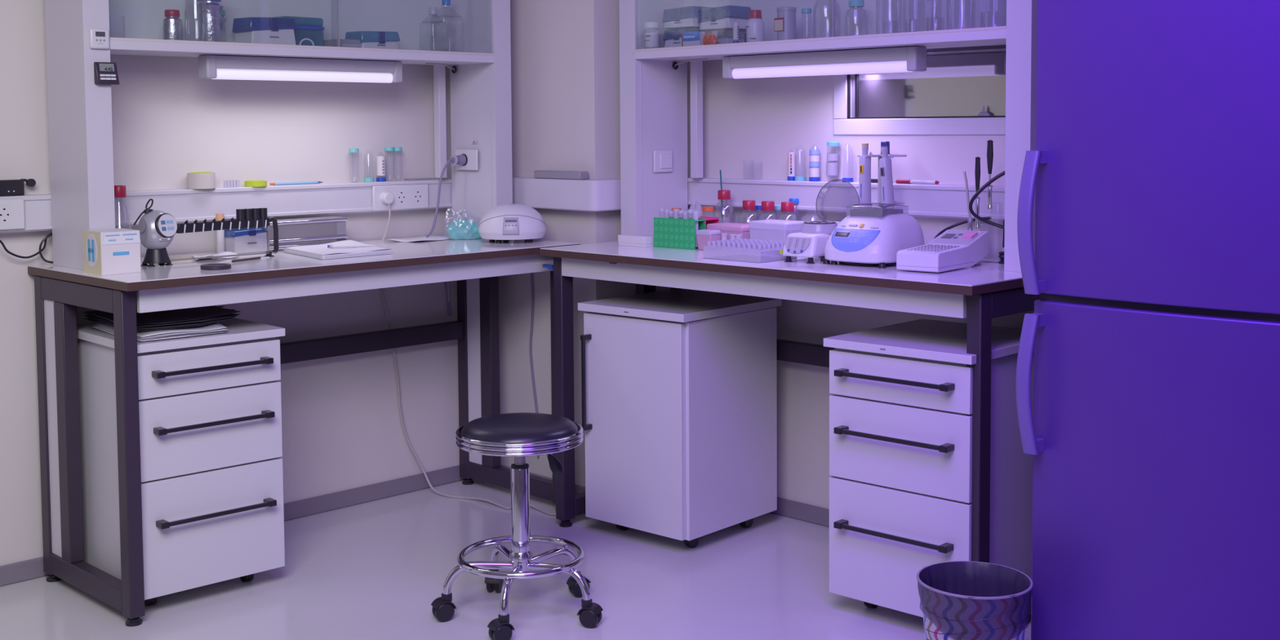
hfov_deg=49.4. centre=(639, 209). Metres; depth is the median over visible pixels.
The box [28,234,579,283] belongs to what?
countertop
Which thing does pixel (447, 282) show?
cable
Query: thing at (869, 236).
centrifuge
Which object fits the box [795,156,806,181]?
tube
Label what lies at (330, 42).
case
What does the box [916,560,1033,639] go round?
waste bin
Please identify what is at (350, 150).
tube
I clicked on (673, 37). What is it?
tip box
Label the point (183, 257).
paper pad
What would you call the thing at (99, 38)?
thermometer
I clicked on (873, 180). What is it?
marker
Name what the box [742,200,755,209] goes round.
cap
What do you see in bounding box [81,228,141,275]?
carton
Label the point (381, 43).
tip box
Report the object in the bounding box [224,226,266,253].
tip box
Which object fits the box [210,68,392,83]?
diffuser
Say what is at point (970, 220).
tool
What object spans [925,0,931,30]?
glass cylinder
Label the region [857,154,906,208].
stand
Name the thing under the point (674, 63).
grommet
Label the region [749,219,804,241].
storage box
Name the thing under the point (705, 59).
cable
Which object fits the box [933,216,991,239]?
cable
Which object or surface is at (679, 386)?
base cabinet
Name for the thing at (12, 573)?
baseboard
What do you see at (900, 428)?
drawer unit
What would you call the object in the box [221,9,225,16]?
bottle
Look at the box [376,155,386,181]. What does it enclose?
tube
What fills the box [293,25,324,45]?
container
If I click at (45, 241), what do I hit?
cable
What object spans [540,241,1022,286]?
countertop
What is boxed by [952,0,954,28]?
glass cylinder
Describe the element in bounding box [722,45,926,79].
light
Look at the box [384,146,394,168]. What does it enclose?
tube
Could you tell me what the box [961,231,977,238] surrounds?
switch
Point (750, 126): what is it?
wall
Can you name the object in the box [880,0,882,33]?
glass cylinder
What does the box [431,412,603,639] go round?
stool
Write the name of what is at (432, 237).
paper sheet
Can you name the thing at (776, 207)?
tube
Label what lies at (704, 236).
storage box
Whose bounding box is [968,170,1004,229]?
cable
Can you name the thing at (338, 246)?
pen
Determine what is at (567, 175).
box
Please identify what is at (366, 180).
tube
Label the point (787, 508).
baseboard
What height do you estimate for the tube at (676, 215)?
0.118 m
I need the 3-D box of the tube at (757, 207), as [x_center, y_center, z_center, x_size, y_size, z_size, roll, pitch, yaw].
[0.389,0.046,4.527,0.030,0.122,0.030,-4,5,-45]
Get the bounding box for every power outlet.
[0,198,25,230]
[372,183,428,211]
[454,149,478,170]
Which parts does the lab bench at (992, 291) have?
frame, infill panel, cable coil, frame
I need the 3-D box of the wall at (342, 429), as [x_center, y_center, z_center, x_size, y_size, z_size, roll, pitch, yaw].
[-2.154,-0.270,3.592,5.000,2.700,0.120,-4,5,-45]
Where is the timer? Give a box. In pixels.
[93,62,119,84]
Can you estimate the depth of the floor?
3.85 m
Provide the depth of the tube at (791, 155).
4.44 m
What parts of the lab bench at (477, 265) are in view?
infill panel, frame, infill panel, frame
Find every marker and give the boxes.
[871,178,877,182]
[895,179,938,184]
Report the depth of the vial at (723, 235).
4.22 m
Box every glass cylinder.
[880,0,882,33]
[906,0,909,31]
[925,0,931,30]
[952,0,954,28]
[979,0,990,26]
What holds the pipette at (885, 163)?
hanging from the stand
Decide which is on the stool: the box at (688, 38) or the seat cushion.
the seat cushion
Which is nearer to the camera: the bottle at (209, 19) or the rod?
the bottle at (209, 19)
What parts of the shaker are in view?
control panel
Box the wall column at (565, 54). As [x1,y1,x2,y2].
[498,0,635,486]
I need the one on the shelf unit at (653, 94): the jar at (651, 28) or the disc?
the jar at (651, 28)
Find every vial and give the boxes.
[215,213,224,253]
[720,233,727,239]
[729,234,735,239]
[735,234,741,239]
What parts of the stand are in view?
arm, arm, arm, arm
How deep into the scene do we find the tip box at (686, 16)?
4.50 m
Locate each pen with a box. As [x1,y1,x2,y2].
[269,181,322,185]
[327,244,374,248]
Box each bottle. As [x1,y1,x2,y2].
[162,9,182,39]
[194,0,223,41]
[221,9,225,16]
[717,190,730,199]
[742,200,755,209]
[746,9,764,42]
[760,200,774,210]
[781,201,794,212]
[789,198,799,203]
[848,0,864,7]
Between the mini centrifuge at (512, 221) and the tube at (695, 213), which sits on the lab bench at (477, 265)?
the mini centrifuge at (512, 221)
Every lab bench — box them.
[27,234,580,626]
[539,241,1039,615]
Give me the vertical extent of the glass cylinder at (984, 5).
0.153 m
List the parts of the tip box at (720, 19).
lid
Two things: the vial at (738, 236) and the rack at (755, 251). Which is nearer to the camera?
the rack at (755, 251)
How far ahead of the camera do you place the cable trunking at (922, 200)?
4.29 m
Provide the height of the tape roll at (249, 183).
0.017 m
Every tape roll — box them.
[186,172,215,189]
[244,180,266,186]
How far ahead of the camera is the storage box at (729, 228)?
4.25 m
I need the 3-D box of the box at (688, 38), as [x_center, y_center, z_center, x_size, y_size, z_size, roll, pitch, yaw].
[0.169,-0.541,4.414,0.025,0.046,0.077,-4,5,-45]
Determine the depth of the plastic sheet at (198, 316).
3.81 m
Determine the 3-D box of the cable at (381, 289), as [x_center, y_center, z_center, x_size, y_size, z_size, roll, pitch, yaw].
[-0.554,0.556,4.725,0.710,0.893,0.144,1,4,18]
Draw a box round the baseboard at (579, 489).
[500,464,585,494]
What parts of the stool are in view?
leg, leg, leg, leg, leg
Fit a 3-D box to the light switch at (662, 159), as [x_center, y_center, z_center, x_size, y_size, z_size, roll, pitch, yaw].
[0.078,-0.162,4.635,0.088,0.074,0.012,-4,5,-45]
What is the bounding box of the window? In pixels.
[833,44,1005,135]
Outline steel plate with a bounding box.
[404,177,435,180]
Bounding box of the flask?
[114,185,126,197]
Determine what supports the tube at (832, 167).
on the cable trunking at (922, 200)
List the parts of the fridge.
handle, handle, door, door, door gap trim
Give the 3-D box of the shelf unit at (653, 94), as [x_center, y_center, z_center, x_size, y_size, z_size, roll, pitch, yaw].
[0.548,-0.696,4.129,0.250,1.650,1.500,-4,5,-45]
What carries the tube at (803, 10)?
on the shelf unit at (653, 94)
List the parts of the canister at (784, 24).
label frame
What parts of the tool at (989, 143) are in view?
handle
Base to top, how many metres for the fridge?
1.840 m
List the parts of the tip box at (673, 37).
lid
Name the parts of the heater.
plate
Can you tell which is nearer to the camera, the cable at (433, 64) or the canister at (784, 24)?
the canister at (784, 24)
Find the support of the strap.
attached to the lab bench at (992, 291)
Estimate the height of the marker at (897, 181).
0.012 m
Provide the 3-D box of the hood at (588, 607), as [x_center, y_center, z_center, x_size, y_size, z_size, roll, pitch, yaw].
[-0.128,1.021,3.571,0.056,0.045,0.041,1,4,22]
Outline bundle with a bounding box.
[702,32,717,44]
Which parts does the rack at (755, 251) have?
rack plate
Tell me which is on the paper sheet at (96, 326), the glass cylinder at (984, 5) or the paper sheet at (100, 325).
the paper sheet at (100, 325)
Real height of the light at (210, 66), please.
0.070 m
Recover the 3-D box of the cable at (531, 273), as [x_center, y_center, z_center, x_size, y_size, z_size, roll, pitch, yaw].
[-0.374,0.497,4.895,0.008,0.750,0.042,-4,5,-45]
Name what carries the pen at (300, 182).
on the cable trunking at (184, 205)
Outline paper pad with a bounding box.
[169,254,207,261]
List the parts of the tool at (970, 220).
rod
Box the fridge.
[1015,0,1279,639]
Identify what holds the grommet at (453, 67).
attached to the shelf unit at (473, 37)
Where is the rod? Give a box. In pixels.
[720,169,723,222]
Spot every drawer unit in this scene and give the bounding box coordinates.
[76,317,285,605]
[823,319,1033,617]
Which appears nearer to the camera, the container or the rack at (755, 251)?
the rack at (755, 251)
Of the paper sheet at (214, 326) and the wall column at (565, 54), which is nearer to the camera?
the paper sheet at (214, 326)
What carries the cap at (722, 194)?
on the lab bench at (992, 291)
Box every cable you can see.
[0,232,52,258]
[39,233,53,263]
[380,288,555,515]
[425,62,454,70]
[444,281,451,315]
[447,281,450,302]
[528,272,539,457]
[674,57,707,66]
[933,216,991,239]
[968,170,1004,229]
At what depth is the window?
4.15 m
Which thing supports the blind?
attached to the window
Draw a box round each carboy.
[428,7,437,14]
[441,0,450,5]
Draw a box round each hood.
[431,592,456,609]
[484,569,499,584]
[487,613,515,631]
[566,570,591,587]
[577,598,603,615]
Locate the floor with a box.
[0,479,1031,639]
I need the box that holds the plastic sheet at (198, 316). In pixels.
[82,305,240,331]
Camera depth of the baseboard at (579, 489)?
4.77 m
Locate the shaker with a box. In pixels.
[779,178,859,263]
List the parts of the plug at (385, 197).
cord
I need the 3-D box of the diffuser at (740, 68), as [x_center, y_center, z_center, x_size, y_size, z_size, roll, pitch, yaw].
[0.531,-0.416,4.136,0.033,0.033,0.660,-4,5,-45]
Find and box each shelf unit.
[44,0,512,270]
[619,0,1037,271]
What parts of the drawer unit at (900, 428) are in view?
handle, handle, handle, drawer, drawer, drawer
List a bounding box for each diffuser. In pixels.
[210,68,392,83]
[732,60,913,79]
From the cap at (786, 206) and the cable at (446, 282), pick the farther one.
the cable at (446, 282)
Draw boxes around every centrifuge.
[478,203,546,243]
[822,203,924,268]
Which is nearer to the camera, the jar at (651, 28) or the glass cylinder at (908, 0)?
the glass cylinder at (908, 0)
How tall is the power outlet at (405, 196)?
0.084 m
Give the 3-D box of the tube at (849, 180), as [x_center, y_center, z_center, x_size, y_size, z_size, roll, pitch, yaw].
[0.641,-0.145,4.296,0.034,0.118,0.034,-4,5,-45]
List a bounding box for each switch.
[653,150,672,173]
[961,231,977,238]
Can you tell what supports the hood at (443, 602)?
attached to the stool
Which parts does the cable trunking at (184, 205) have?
power strip, cap strip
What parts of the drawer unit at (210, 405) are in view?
drawer, drawer, handle, drawer, handle, handle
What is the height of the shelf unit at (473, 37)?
1.650 m
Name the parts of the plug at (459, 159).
cord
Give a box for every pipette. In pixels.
[858,143,873,208]
[879,145,894,208]
[880,141,889,154]
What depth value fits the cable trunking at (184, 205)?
4.33 m
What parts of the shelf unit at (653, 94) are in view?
rail, shelf, panel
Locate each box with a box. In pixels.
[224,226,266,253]
[232,17,297,44]
[361,31,399,48]
[533,170,588,179]
[662,5,711,29]
[662,26,711,47]
[681,31,704,46]
[696,229,721,250]
[697,5,751,31]
[706,222,750,240]
[711,30,744,44]
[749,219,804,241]
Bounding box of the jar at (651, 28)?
[644,22,659,48]
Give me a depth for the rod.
4.54 m
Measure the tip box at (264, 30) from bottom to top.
0.088 m
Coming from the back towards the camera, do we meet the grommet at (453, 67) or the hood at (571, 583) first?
the grommet at (453, 67)
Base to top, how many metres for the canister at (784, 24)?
0.102 m
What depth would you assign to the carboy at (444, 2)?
4.73 m
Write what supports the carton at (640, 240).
on the lab bench at (992, 291)
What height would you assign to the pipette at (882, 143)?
0.266 m
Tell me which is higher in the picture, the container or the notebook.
the container
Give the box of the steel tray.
[262,216,347,251]
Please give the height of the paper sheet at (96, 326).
0.006 m
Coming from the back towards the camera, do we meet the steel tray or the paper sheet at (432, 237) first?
the paper sheet at (432, 237)
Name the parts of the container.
handle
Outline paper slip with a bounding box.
[231,256,269,262]
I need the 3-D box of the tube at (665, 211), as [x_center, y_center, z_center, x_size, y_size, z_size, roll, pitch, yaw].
[0.086,0.056,4.398,0.020,0.115,0.020,-4,5,-45]
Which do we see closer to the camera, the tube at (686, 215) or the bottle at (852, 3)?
the bottle at (852, 3)
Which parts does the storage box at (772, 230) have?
lid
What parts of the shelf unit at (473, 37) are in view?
panel, shelf, rail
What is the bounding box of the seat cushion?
[461,412,577,442]
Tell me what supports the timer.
attached to the shelf unit at (473, 37)
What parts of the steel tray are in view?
rail, rail, rail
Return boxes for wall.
[0,0,459,565]
[684,59,1034,509]
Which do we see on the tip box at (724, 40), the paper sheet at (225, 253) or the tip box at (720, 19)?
the tip box at (720, 19)
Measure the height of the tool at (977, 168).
0.197 m
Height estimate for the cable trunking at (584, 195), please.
0.103 m
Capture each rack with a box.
[653,217,705,249]
[698,216,719,229]
[702,238,797,262]
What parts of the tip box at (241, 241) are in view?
lid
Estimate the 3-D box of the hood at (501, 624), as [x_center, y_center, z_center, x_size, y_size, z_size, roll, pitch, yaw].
[-0.346,1.029,3.463,0.056,0.045,0.041,-3,4,-33]
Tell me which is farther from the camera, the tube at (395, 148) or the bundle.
the tube at (395, 148)
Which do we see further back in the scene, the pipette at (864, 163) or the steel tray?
the steel tray
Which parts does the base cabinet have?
handle, door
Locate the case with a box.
[323,39,362,48]
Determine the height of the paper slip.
0.001 m
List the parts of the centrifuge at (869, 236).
display frame, control panel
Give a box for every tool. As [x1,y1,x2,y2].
[963,171,973,231]
[974,156,980,228]
[986,139,993,208]
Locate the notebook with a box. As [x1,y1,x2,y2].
[282,240,392,259]
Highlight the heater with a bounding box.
[896,229,990,272]
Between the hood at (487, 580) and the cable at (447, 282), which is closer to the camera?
the hood at (487, 580)
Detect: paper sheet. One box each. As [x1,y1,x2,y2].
[90,326,224,341]
[92,324,223,340]
[93,322,226,337]
[93,324,227,338]
[191,251,238,260]
[381,235,450,242]
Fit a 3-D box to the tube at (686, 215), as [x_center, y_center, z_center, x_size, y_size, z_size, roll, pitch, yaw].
[0.143,0.061,4.340,0.020,0.112,0.020,-4,5,-45]
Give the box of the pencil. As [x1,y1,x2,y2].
[231,256,261,262]
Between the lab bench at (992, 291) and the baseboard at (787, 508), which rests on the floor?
the lab bench at (992, 291)
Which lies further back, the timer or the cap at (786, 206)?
the cap at (786, 206)
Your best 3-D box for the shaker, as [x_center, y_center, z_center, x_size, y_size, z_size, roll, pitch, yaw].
[0.507,0.029,3.931,0.155,0.226,0.219,3,5,41]
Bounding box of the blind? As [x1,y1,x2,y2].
[858,44,1005,117]
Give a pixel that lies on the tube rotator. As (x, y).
(157, 228)
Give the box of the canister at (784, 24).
[773,6,796,39]
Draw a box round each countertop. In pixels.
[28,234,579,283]
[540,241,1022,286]
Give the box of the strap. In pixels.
[542,264,553,270]
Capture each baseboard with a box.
[0,465,464,586]
[500,464,585,494]
[769,497,829,527]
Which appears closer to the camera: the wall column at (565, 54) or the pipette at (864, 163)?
the pipette at (864, 163)
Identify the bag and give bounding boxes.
[447,218,481,239]
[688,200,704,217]
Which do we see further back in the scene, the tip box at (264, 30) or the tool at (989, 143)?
the tip box at (264, 30)
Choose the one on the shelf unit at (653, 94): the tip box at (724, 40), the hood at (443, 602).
the tip box at (724, 40)
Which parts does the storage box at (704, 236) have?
lid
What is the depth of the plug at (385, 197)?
4.69 m
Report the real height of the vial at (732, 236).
0.054 m
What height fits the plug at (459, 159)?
0.284 m
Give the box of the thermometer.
[88,28,109,48]
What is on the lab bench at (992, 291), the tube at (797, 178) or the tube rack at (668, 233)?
the tube rack at (668, 233)
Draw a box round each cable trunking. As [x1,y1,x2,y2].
[0,178,452,233]
[512,177,620,211]
[687,177,1004,220]
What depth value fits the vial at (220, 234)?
4.27 m
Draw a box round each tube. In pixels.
[348,148,359,166]
[364,163,373,182]
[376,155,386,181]
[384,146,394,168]
[393,146,402,164]
[663,209,670,217]
[673,208,679,218]
[682,211,688,218]
[692,210,698,248]
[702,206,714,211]
[733,22,739,43]
[755,205,761,209]
[774,205,781,209]
[787,151,795,180]
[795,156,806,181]
[801,8,812,28]
[808,149,820,181]
[826,141,839,175]
[842,152,853,182]
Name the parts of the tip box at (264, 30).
lid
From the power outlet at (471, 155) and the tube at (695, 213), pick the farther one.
the power outlet at (471, 155)
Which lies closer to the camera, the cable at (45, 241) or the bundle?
the cable at (45, 241)
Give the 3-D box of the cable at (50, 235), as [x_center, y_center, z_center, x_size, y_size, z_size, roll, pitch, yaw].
[-1.671,0.106,3.941,0.061,0.096,0.012,-4,5,-45]
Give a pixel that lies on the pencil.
(258, 257)
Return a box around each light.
[197,54,402,83]
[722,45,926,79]
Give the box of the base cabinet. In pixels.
[577,288,781,547]
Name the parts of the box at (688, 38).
blue panel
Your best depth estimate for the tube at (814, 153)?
4.37 m
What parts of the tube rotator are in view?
carry cord, rail, arm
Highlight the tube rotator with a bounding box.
[133,198,278,266]
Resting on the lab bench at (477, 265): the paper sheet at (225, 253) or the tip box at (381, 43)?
the paper sheet at (225, 253)
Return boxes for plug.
[379,191,393,241]
[426,154,466,237]
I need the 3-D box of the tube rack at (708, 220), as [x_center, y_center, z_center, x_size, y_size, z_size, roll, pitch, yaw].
[0.200,0.068,4.478,0.075,0.088,0.085,-4,5,-45]
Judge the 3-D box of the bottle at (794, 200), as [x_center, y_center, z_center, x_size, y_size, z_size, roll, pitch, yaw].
[0.490,0.038,4.420,0.040,0.149,0.040,-4,5,-45]
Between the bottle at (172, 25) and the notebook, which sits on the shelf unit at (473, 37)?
the bottle at (172, 25)
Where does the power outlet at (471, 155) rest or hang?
attached to the shelf unit at (473, 37)
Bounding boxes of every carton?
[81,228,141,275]
[617,232,653,247]
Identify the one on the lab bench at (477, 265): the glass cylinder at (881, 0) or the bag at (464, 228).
the bag at (464, 228)
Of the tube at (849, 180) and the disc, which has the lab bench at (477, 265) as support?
the disc
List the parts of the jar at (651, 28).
lid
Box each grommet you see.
[451,66,457,73]
[672,62,678,69]
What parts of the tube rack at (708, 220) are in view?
plate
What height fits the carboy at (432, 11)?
0.149 m
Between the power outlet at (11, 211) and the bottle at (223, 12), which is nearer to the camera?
the power outlet at (11, 211)
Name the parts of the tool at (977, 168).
handle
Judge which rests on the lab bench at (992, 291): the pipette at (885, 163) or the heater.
the heater
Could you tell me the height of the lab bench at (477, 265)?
0.900 m
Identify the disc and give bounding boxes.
[200,263,231,270]
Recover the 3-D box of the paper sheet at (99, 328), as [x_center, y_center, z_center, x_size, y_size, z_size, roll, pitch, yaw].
[-1.310,0.329,3.846,0.305,0.007,0.365,-4,5,-45]
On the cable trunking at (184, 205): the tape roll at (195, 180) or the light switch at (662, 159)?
the tape roll at (195, 180)
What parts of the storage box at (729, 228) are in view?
lid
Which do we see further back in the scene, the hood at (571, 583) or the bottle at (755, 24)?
the bottle at (755, 24)
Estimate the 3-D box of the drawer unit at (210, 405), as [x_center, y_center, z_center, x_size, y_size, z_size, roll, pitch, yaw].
[-1.298,0.693,3.915,0.432,0.727,0.508,-4,5,-43]
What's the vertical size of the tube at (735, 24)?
0.082 m
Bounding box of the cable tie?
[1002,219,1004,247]

